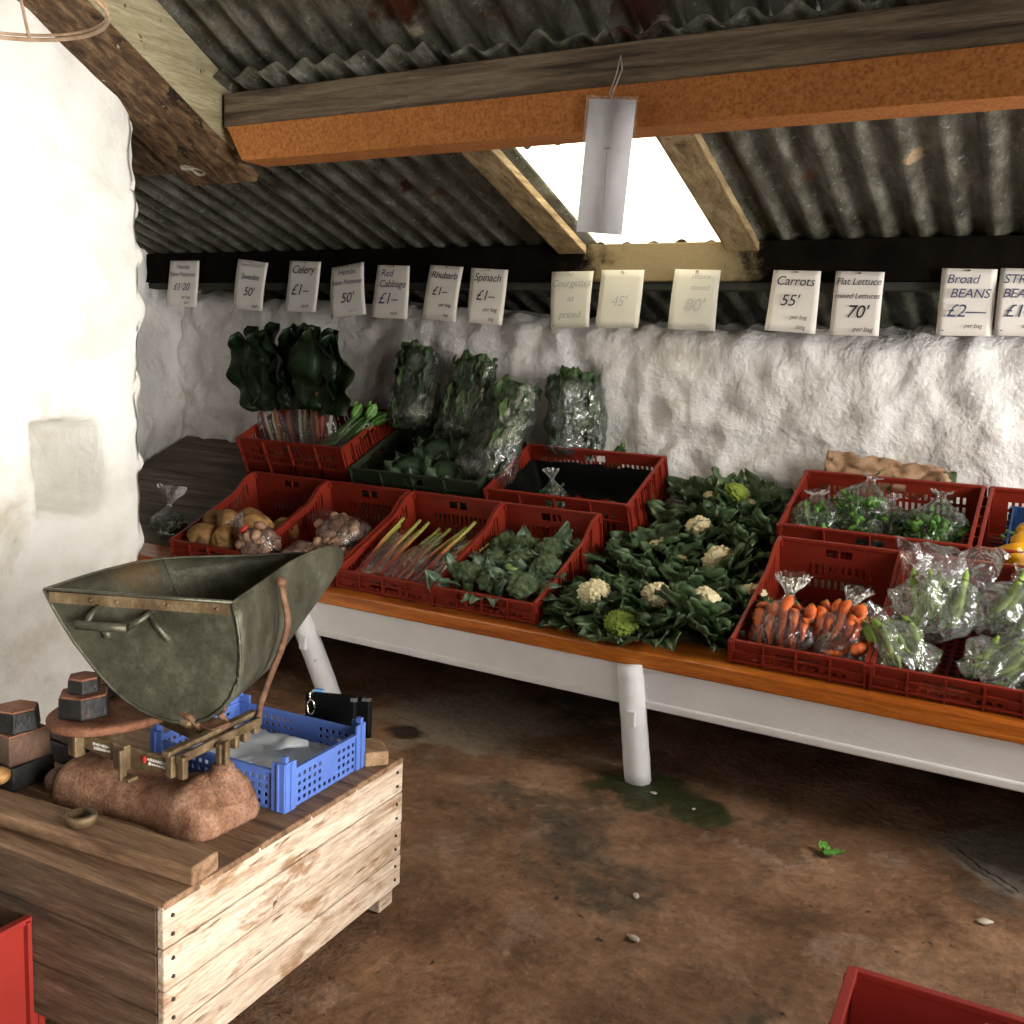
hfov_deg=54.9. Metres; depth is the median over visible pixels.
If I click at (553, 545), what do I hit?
broccoli
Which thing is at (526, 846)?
floor
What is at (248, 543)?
potato
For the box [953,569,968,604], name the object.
pod
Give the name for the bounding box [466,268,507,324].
price tag
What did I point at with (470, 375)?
spinach leaves
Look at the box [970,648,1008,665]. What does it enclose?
pod
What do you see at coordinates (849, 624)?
carrot
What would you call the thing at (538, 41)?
ceiling
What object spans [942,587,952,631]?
pod
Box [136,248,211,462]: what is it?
wall
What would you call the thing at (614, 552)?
cauliflower
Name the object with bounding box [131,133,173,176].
trim
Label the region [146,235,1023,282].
trim
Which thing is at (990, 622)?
pod
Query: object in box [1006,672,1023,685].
pod
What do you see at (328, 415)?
plastic bag
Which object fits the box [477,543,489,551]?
stick
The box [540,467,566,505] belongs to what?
plastic bag
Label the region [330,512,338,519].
potato
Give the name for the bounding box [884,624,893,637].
pod
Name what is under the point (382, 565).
stick
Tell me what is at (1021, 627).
pod
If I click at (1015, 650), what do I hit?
pod
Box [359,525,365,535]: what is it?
potato
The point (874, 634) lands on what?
pod
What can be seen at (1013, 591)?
pod
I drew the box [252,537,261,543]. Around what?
potato
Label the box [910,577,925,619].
pod
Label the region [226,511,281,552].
plastic bag
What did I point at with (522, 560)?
broccoli
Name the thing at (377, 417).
celery
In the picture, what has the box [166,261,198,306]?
price tag
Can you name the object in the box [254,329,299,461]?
stalk
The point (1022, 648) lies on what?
pod
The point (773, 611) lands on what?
carrot
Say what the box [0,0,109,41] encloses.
frame
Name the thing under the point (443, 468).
cabbage
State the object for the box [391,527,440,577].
stick
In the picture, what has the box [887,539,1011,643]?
plastic bag
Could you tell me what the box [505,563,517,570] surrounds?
sprout
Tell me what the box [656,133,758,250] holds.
trim
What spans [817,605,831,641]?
carrot
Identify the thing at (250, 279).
price tag
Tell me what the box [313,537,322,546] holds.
potato
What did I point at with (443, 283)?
price tag
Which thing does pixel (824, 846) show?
scrap
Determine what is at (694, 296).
price tag
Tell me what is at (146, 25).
trim
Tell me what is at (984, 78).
beam
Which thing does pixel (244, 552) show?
potato
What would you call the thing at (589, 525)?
crate
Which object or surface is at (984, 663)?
pod
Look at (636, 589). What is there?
cauliflower
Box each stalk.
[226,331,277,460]
[241,331,288,461]
[243,325,273,454]
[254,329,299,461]
[264,322,282,455]
[268,326,305,462]
[270,323,302,428]
[281,322,308,458]
[287,328,337,444]
[290,325,324,443]
[309,333,354,439]
[311,328,339,465]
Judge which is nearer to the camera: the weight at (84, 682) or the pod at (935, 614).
the weight at (84, 682)
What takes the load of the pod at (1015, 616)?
in the plastic bag at (1004, 586)
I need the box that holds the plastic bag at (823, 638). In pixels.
[812,636,896,665]
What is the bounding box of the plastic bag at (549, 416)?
[543,379,607,460]
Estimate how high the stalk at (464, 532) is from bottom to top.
0.196 m
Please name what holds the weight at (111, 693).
on the weighing scale
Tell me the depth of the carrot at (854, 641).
2.87 m
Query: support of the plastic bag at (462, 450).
in the tray
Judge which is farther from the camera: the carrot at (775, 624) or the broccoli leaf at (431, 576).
the broccoli leaf at (431, 576)
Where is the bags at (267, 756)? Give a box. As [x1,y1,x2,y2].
[235,741,348,787]
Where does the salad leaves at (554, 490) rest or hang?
in the plastic bag at (549, 483)
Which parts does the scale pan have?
handle, panel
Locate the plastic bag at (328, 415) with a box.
[305,410,337,443]
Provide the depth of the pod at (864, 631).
2.84 m
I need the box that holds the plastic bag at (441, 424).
[437,359,496,439]
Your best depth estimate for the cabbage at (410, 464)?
4.26 m
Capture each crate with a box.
[0,915,44,1023]
[150,693,365,813]
[169,471,332,556]
[235,406,400,481]
[243,422,401,508]
[256,480,411,587]
[335,490,506,605]
[430,502,603,625]
[483,444,670,543]
[727,536,904,688]
[776,469,987,594]
[828,965,1023,1023]
[866,551,1023,718]
[973,486,1023,599]
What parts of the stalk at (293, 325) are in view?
blade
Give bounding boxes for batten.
[227,713,340,745]
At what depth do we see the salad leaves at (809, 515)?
3.48 m
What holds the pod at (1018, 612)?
in the plastic bag at (1004, 586)
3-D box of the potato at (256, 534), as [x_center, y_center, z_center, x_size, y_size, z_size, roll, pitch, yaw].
[-0.999,0.092,3.844,0.039,0.045,0.047,3,8,0]
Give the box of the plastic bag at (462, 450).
[454,375,540,486]
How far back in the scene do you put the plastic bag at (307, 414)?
4.65 m
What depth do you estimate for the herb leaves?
4.36 m
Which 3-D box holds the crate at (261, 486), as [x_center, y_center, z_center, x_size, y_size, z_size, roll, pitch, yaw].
[-1.098,0.021,4.207,0.449,0.328,0.547,7,10,29]
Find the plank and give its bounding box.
[0,789,217,885]
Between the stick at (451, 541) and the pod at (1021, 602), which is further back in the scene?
the stick at (451, 541)
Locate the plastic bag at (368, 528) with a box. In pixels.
[308,511,372,546]
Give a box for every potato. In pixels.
[0,766,10,784]
[187,522,216,549]
[203,509,221,524]
[210,527,236,553]
[216,509,240,531]
[233,513,275,540]
[234,540,244,548]
[239,509,254,514]
[239,531,244,540]
[241,544,249,554]
[242,507,263,514]
[243,531,251,541]
[245,542,256,545]
[247,545,257,553]
[250,530,260,540]
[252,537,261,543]
[254,521,265,530]
[258,543,271,553]
[259,534,268,544]
[264,529,275,539]
[272,539,281,550]
[274,517,298,539]
[296,542,306,551]
[304,546,312,551]
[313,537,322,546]
[314,519,324,528]
[320,524,330,533]
[322,536,331,546]
[323,530,336,537]
[328,539,338,546]
[329,519,341,531]
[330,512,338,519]
[333,537,342,546]
[337,518,343,527]
[340,526,348,534]
[340,547,346,556]
[341,533,350,543]
[348,520,359,527]
[348,525,359,536]
[352,532,363,542]
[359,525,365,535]
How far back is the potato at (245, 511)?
4.15 m
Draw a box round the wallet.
[305,691,371,742]
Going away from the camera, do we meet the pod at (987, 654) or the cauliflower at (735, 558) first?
the pod at (987, 654)
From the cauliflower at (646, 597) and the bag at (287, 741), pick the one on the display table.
the cauliflower at (646, 597)
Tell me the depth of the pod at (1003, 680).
2.67 m
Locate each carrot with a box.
[754,601,766,632]
[756,623,764,642]
[757,600,768,638]
[765,600,779,637]
[767,617,778,641]
[768,627,777,644]
[777,614,788,642]
[778,594,793,634]
[778,618,789,646]
[788,602,800,644]
[789,604,802,636]
[789,625,799,648]
[799,603,816,640]
[799,608,809,641]
[814,599,830,634]
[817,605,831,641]
[821,643,868,656]
[823,640,864,645]
[824,599,841,636]
[827,616,837,640]
[827,636,865,642]
[827,642,870,648]
[829,646,866,657]
[830,599,852,640]
[836,613,850,641]
[841,610,857,642]
[844,604,858,642]
[851,603,867,640]
[858,616,868,639]
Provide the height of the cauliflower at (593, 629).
0.157 m
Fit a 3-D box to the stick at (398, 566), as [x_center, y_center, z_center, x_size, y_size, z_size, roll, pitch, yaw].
[-0.386,0.168,3.770,0.023,0.155,0.316,8,10,34]
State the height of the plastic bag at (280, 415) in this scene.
0.370 m
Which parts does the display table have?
leg, leg, moulding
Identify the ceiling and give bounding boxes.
[134,0,1023,329]
[157,0,451,76]
[420,0,647,52]
[430,25,615,149]
[637,0,875,27]
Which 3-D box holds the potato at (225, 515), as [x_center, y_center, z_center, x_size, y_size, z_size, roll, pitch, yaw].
[-1.162,0.067,4.091,0.130,0.168,0.143,-4,11,-36]
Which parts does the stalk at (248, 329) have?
blade, stem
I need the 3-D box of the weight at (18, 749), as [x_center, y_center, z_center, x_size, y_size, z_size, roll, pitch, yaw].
[-1.037,0.481,2.063,0.096,0.064,0.096,7,10,29]
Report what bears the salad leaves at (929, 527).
in the crate at (975, 495)
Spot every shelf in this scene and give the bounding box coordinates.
[138,436,1006,610]
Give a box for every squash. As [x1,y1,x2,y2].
[998,542,1023,565]
[999,532,1023,543]
[1005,522,1023,535]
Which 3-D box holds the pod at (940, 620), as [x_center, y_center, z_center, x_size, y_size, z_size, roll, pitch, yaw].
[1.262,0.287,2.874,0.026,0.118,0.069,9,11,38]
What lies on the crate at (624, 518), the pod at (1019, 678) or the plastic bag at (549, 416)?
the plastic bag at (549, 416)
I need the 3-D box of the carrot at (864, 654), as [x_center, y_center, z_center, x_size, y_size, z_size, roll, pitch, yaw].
[0.973,0.398,2.848,0.119,0.038,0.037,6,9,23]
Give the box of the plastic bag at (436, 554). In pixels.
[409,538,462,581]
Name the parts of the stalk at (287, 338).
blade, stem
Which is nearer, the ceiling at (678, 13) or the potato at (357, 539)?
the ceiling at (678, 13)
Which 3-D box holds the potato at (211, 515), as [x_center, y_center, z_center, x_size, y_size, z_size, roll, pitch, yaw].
[-1.236,0.057,4.200,0.166,0.134,0.135,-6,12,-44]
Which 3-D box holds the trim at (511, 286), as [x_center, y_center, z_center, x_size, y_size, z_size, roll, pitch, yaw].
[0.673,-0.878,3.842,6.050,0.029,0.080,7,10,29]
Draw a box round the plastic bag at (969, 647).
[955,632,1023,690]
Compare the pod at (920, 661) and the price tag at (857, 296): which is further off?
the price tag at (857, 296)
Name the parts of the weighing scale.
weight plate, pivot post, curved arm, pivot post, support rod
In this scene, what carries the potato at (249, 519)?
in the crate at (261, 486)
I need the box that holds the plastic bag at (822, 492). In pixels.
[790,488,847,555]
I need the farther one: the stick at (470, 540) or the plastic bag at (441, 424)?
the plastic bag at (441, 424)
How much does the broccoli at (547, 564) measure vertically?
0.117 m
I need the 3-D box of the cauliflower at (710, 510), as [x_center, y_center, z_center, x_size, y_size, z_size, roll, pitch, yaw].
[0.769,0.019,3.763,0.331,0.154,0.301,2,9,-3]
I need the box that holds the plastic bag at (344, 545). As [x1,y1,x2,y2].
[313,541,349,550]
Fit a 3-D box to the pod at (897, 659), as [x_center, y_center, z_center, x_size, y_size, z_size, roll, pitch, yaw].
[1.083,0.404,2.813,0.026,0.072,0.116,-1,9,-24]
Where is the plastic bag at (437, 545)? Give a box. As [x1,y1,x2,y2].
[383,535,442,588]
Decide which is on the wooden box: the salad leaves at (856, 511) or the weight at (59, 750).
the weight at (59, 750)
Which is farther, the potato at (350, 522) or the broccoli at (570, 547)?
the potato at (350, 522)
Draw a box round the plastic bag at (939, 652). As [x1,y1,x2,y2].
[812,600,943,673]
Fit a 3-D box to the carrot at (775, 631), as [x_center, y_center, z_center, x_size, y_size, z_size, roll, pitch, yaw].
[0.808,0.349,3.024,0.036,0.104,0.111,5,9,18]
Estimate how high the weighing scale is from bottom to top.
0.431 m
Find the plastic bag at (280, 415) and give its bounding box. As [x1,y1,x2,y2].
[257,399,289,458]
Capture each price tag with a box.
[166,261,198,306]
[234,259,267,310]
[285,261,320,311]
[330,262,365,316]
[370,265,409,318]
[422,265,463,321]
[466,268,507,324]
[551,271,593,328]
[595,270,644,327]
[668,269,720,330]
[764,270,820,333]
[829,271,884,335]
[936,268,997,335]
[993,268,1023,335]
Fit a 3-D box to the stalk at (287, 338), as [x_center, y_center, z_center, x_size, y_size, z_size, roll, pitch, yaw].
[-1.010,-0.536,4.544,0.243,0.627,0.140,3,9,6]
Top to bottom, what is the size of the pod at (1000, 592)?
0.105 m
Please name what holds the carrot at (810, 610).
in the plastic bag at (801, 583)
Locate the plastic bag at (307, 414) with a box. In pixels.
[282,402,313,463]
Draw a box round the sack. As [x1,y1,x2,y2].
[822,450,957,500]
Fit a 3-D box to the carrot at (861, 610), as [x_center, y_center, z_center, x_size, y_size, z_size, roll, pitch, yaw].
[1.008,0.320,2.867,0.035,0.099,0.096,7,10,29]
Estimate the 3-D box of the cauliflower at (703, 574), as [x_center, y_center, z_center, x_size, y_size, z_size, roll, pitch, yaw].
[0.628,0.239,3.420,0.316,0.161,0.347,1,9,-9]
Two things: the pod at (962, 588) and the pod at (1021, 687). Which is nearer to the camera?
the pod at (1021, 687)
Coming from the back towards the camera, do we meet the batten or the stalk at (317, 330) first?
the stalk at (317, 330)
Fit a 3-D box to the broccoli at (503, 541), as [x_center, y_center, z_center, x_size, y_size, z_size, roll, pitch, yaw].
[-0.014,0.140,3.720,0.219,0.116,0.235,-5,12,-43]
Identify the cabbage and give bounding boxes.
[384,447,430,487]
[414,428,458,463]
[424,449,469,492]
[450,436,469,454]
[456,445,490,480]
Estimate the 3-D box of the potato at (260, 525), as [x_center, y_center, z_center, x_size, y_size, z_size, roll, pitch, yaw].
[-0.991,0.054,3.878,0.048,0.038,0.042,-4,11,-38]
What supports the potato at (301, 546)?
in the plastic bag at (299, 541)
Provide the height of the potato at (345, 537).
0.040 m
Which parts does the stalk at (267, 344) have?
blade, stem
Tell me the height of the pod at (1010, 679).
0.061 m
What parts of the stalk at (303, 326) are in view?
blade, stem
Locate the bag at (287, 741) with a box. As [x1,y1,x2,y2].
[271,735,308,751]
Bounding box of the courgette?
[604,442,626,467]
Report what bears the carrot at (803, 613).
in the plastic bag at (801, 583)
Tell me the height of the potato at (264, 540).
0.049 m
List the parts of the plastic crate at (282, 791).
corner post, corner post, corner post, corner post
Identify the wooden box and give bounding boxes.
[0,717,402,1023]
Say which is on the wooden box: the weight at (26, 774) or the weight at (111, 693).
the weight at (26, 774)
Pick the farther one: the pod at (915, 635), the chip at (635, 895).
the pod at (915, 635)
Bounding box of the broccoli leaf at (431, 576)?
[424,569,450,591]
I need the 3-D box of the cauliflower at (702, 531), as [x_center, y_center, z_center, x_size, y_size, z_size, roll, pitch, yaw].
[0.702,0.084,3.684,0.280,0.182,0.295,-1,9,-24]
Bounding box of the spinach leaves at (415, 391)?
[387,339,437,433]
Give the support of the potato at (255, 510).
in the crate at (261, 486)
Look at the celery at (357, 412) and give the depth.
4.47 m
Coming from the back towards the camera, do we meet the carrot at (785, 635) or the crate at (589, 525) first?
the crate at (589, 525)
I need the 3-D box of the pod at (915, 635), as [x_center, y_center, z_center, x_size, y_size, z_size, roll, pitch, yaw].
[1.146,0.353,2.826,0.027,0.100,0.094,-1,9,-23]
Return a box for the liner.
[502,459,657,530]
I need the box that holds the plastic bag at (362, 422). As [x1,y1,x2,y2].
[325,422,365,467]
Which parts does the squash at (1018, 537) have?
stem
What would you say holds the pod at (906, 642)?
in the plastic bag at (939, 652)
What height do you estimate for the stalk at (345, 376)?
0.610 m
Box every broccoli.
[438,552,484,591]
[461,554,511,606]
[468,547,530,570]
[483,538,562,571]
[487,564,560,601]
[488,529,543,555]
[489,525,554,558]
[507,554,565,579]
[508,521,587,562]
[544,537,605,569]
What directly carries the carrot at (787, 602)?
in the plastic bag at (801, 583)
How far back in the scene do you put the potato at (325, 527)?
3.95 m
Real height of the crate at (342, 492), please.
0.328 m
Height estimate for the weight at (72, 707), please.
0.048 m
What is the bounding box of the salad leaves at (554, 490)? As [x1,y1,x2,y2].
[539,482,565,508]
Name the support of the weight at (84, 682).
on the weight at (72, 707)
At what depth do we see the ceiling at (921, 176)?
3.45 m
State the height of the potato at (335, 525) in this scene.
0.050 m
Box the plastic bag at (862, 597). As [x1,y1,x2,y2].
[811,585,874,658]
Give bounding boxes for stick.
[355,525,400,571]
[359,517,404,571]
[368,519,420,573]
[372,530,418,582]
[374,531,412,574]
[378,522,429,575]
[385,531,437,576]
[389,532,441,585]
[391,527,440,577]
[395,528,451,578]
[402,541,451,579]
[404,527,466,580]
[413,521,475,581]
[418,535,466,582]
[420,540,471,582]
[423,543,468,583]
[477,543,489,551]
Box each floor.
[45,634,1023,1023]
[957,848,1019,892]
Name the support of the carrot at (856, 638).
in the plastic bag at (823, 638)
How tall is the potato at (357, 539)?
0.050 m
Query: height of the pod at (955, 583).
0.109 m
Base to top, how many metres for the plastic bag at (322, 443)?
0.236 m
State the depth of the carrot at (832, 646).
2.86 m
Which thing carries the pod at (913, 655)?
in the plastic bag at (939, 652)
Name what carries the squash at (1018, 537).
in the punnet
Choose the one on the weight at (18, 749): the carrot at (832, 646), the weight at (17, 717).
the weight at (17, 717)
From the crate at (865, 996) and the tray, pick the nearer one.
the crate at (865, 996)
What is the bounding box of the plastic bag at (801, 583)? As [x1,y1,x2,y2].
[748,571,815,651]
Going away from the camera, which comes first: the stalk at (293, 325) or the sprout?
the sprout
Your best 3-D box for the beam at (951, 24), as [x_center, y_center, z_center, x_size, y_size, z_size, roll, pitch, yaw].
[0.896,-1.107,2.306,4.225,0.110,0.100,7,10,29]
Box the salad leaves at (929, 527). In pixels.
[898,506,971,555]
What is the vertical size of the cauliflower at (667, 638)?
0.133 m
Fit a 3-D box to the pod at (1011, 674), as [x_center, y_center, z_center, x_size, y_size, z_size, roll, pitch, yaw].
[1.391,0.420,2.671,0.159,0.048,0.028,-3,10,-34]
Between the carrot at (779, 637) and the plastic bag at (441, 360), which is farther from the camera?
the plastic bag at (441, 360)
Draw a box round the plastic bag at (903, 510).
[856,495,914,546]
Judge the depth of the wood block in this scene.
2.23 m
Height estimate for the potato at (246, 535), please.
0.046 m
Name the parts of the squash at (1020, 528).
stem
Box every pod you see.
[860,624,890,660]
[861,619,885,664]
[870,619,906,656]
[872,615,908,652]
[873,618,894,664]
[878,620,899,655]
[882,640,901,668]
[882,644,889,657]
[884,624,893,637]
[887,620,897,658]
[897,640,911,655]
[899,631,923,670]
[899,653,922,668]
[901,614,921,647]
[901,633,922,657]
[905,649,916,658]
[909,567,918,607]
[909,643,924,657]
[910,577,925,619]
[914,579,928,623]
[917,612,925,626]
[917,658,923,666]
[920,574,933,623]
[923,576,945,613]
[924,578,954,618]
[927,569,942,620]
[927,583,938,622]
[931,571,942,612]
[933,582,952,620]
[935,578,942,617]
[939,617,943,631]
[942,586,951,627]
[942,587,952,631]
[943,595,966,629]
[944,589,953,619]
[950,576,959,615]
[951,593,965,630]
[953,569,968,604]
[966,648,1010,672]
[968,635,999,670]
[969,664,996,676]
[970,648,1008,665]
[970,655,1004,662]
[971,663,993,669]
[972,665,994,671]
[980,588,1002,625]
[981,642,1012,661]
[983,606,1023,620]
[984,597,1003,627]
[986,620,994,626]
[986,638,1023,678]
[987,605,998,612]
[990,649,1023,678]
[991,621,1000,632]
[991,682,1023,689]
[993,647,1023,671]
[994,569,1023,616]
[997,590,1008,619]
[998,607,1023,625]
[999,677,1009,682]
[1000,589,1008,612]
[1001,608,1023,624]
[1002,598,1023,619]
[1004,584,1023,615]
[1004,595,1023,616]
[1004,664,1023,677]
[1005,673,1021,687]
[1006,622,1016,633]
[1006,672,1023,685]
[1007,667,1023,673]
[1009,630,1022,639]
[1013,611,1023,624]
[1015,619,1022,634]
[1018,619,1023,632]
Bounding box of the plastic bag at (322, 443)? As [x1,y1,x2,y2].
[308,423,355,465]
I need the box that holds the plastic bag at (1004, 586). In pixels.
[963,549,1023,646]
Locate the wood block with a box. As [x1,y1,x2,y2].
[364,737,388,766]
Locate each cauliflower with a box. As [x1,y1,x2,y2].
[536,597,583,631]
[553,571,632,634]
[561,564,634,588]
[573,588,663,643]
[583,538,665,576]
[600,578,691,634]
[602,568,659,594]
[609,518,705,572]
[609,603,695,651]
[617,552,686,585]
[638,540,707,566]
[641,494,698,524]
[652,555,732,583]
[654,581,751,630]
[665,474,739,521]
[668,570,743,616]
[674,514,741,558]
[675,499,752,534]
[685,538,768,579]
[687,613,746,651]
[704,466,756,515]
[711,518,772,559]
[711,563,760,599]
[715,467,793,541]
[716,580,772,610]
[739,506,832,557]
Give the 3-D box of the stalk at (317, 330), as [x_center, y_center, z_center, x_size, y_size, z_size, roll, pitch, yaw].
[-0.915,-0.538,4.529,0.243,0.637,0.105,8,10,34]
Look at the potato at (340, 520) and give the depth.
3.98 m
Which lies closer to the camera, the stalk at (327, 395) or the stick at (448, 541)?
the stick at (448, 541)
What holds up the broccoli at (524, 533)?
in the crate at (589, 525)
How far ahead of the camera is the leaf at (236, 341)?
4.63 m
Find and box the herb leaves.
[148,513,187,533]
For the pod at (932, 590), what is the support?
in the plastic bag at (965, 630)
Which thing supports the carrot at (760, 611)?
in the plastic bag at (801, 583)
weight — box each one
[0,700,40,734]
[0,723,50,766]
[0,752,54,792]
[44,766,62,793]
[50,732,67,744]
[50,738,89,764]
[58,686,109,721]
[65,807,97,828]
[68,671,99,694]
[100,678,114,696]
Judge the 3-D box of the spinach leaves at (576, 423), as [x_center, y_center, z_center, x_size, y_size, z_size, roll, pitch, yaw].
[0.265,-0.425,4.232,0.245,0.408,0.254,3,9,2]
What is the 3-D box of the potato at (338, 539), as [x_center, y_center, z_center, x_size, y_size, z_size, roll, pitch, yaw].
[-0.687,0.120,3.874,0.044,0.047,0.046,3,9,4]
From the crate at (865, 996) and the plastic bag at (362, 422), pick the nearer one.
the crate at (865, 996)
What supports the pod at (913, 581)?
in the plastic bag at (965, 630)
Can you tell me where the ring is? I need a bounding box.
[306,688,323,714]
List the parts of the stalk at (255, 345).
blade, stem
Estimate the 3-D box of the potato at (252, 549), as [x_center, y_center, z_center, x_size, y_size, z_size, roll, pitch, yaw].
[-1.021,0.154,3.878,0.046,0.047,0.040,11,12,43]
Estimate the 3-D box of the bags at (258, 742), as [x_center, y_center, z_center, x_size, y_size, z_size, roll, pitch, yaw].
[-0.618,0.524,2.197,0.181,0.026,0.232,7,9,25]
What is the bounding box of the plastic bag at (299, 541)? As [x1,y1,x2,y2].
[279,540,312,552]
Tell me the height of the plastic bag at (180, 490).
0.231 m
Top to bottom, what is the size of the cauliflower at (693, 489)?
0.186 m
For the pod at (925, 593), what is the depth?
2.91 m
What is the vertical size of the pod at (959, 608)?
0.111 m
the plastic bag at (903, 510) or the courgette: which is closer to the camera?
the plastic bag at (903, 510)
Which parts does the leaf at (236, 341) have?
blade, stem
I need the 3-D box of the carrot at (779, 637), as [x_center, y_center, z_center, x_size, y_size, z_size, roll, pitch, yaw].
[0.816,0.336,2.982,0.035,0.100,0.096,7,10,26]
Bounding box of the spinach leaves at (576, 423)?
[547,365,601,459]
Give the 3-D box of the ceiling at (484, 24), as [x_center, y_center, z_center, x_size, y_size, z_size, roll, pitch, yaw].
[-0.903,-2.217,0.804,0.642,2.357,4.385,7,10,29]
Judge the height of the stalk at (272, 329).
0.636 m
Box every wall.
[0,0,145,724]
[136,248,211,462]
[177,290,1023,524]
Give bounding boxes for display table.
[138,436,1023,792]
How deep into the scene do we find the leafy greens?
4.16 m
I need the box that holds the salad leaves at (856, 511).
[828,487,889,533]
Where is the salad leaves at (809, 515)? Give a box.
[790,500,847,543]
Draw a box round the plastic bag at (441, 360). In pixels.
[385,346,444,431]
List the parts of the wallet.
metal trim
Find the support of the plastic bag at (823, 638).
in the crate at (792, 556)
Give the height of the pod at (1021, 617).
0.120 m
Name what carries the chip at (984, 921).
on the floor at (526, 846)
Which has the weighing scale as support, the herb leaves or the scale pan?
the scale pan
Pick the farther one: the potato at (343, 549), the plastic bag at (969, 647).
the potato at (343, 549)
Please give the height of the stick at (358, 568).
0.158 m
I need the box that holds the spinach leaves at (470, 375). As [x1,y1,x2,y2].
[443,349,497,439]
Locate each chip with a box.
[626,934,639,941]
[632,893,638,898]
[976,918,993,924]
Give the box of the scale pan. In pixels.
[42,546,343,724]
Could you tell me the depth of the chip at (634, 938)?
2.23 m
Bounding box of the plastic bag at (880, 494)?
[830,472,892,544]
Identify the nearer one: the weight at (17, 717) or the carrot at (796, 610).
the weight at (17, 717)
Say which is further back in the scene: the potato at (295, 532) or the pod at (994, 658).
the potato at (295, 532)
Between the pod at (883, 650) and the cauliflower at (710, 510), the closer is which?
the pod at (883, 650)
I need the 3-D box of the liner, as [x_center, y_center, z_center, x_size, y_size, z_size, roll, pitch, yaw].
[0.262,-0.063,4.006,0.603,0.250,0.341,7,10,29]
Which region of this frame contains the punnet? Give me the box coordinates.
[1003,506,1023,544]
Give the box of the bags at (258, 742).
[188,723,297,769]
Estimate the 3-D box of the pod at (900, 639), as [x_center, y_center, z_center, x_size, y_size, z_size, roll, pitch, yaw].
[1.103,0.351,2.853,0.027,0.075,0.149,-1,9,-25]
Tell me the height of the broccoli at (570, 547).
0.128 m
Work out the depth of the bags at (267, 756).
2.17 m
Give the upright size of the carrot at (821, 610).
0.096 m
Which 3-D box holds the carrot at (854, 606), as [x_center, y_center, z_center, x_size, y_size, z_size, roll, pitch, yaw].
[1.000,0.332,2.912,0.037,0.106,0.108,10,11,41]
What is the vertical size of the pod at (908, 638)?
0.043 m
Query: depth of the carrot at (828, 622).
2.91 m
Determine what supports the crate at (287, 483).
on the display table
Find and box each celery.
[311,401,371,465]
[325,401,389,467]
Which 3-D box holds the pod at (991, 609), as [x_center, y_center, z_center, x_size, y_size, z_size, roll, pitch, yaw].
[1.423,0.258,2.845,0.122,0.062,0.025,-2,9,-26]
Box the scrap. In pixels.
[818,840,845,854]
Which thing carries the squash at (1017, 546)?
in the punnet
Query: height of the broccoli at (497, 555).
0.120 m
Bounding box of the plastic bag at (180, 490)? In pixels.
[150,483,186,535]
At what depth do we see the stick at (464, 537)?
3.73 m
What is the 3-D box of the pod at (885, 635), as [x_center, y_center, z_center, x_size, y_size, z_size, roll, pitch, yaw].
[1.060,0.368,2.804,0.027,0.111,0.104,0,9,-19]
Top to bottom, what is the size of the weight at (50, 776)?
0.060 m
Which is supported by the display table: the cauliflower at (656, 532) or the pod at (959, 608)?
the cauliflower at (656, 532)
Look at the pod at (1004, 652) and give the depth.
2.76 m
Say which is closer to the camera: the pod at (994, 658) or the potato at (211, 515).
the pod at (994, 658)
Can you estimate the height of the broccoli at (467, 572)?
0.135 m
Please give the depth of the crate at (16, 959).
1.79 m
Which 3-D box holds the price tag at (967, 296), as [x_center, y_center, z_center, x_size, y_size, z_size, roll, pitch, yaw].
[1.517,-0.700,3.286,0.174,0.223,0.058,7,10,29]
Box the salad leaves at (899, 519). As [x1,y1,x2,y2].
[852,507,915,551]
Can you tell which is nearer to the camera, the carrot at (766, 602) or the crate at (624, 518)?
the carrot at (766, 602)
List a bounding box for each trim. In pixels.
[17,0,258,185]
[88,0,234,149]
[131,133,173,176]
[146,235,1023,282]
[148,282,998,292]
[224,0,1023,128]
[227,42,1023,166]
[461,149,585,253]
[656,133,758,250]
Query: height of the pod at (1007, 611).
0.102 m
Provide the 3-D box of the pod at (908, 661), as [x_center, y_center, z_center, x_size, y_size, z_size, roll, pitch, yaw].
[1.121,0.408,2.843,0.026,0.050,0.159,-1,9,-22]
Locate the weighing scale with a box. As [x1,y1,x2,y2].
[45,576,290,841]
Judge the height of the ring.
0.060 m
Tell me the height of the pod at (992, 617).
0.061 m
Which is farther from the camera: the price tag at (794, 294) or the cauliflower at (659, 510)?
the cauliflower at (659, 510)
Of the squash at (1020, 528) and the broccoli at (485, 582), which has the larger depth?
the broccoli at (485, 582)
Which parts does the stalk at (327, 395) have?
stem, blade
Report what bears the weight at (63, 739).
on the weight at (59, 750)
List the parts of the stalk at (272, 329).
blade, stem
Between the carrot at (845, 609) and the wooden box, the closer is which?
the wooden box
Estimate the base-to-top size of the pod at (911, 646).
0.041 m
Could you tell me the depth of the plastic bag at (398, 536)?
3.80 m
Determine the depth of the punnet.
3.27 m
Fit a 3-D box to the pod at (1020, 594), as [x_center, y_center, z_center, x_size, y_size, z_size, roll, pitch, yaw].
[1.454,0.249,2.824,0.112,0.124,0.027,-1,9,-21]
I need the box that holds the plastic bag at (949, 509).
[901,488,970,550]
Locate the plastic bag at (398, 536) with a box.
[359,531,410,582]
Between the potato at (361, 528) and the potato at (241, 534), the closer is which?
the potato at (241, 534)
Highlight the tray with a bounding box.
[347,427,526,507]
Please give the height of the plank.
0.036 m
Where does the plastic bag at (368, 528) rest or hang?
in the crate at (342, 492)
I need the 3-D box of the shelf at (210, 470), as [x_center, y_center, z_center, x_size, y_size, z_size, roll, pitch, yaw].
[0.592,0.077,3.897,5.930,0.296,0.570,7,10,29]

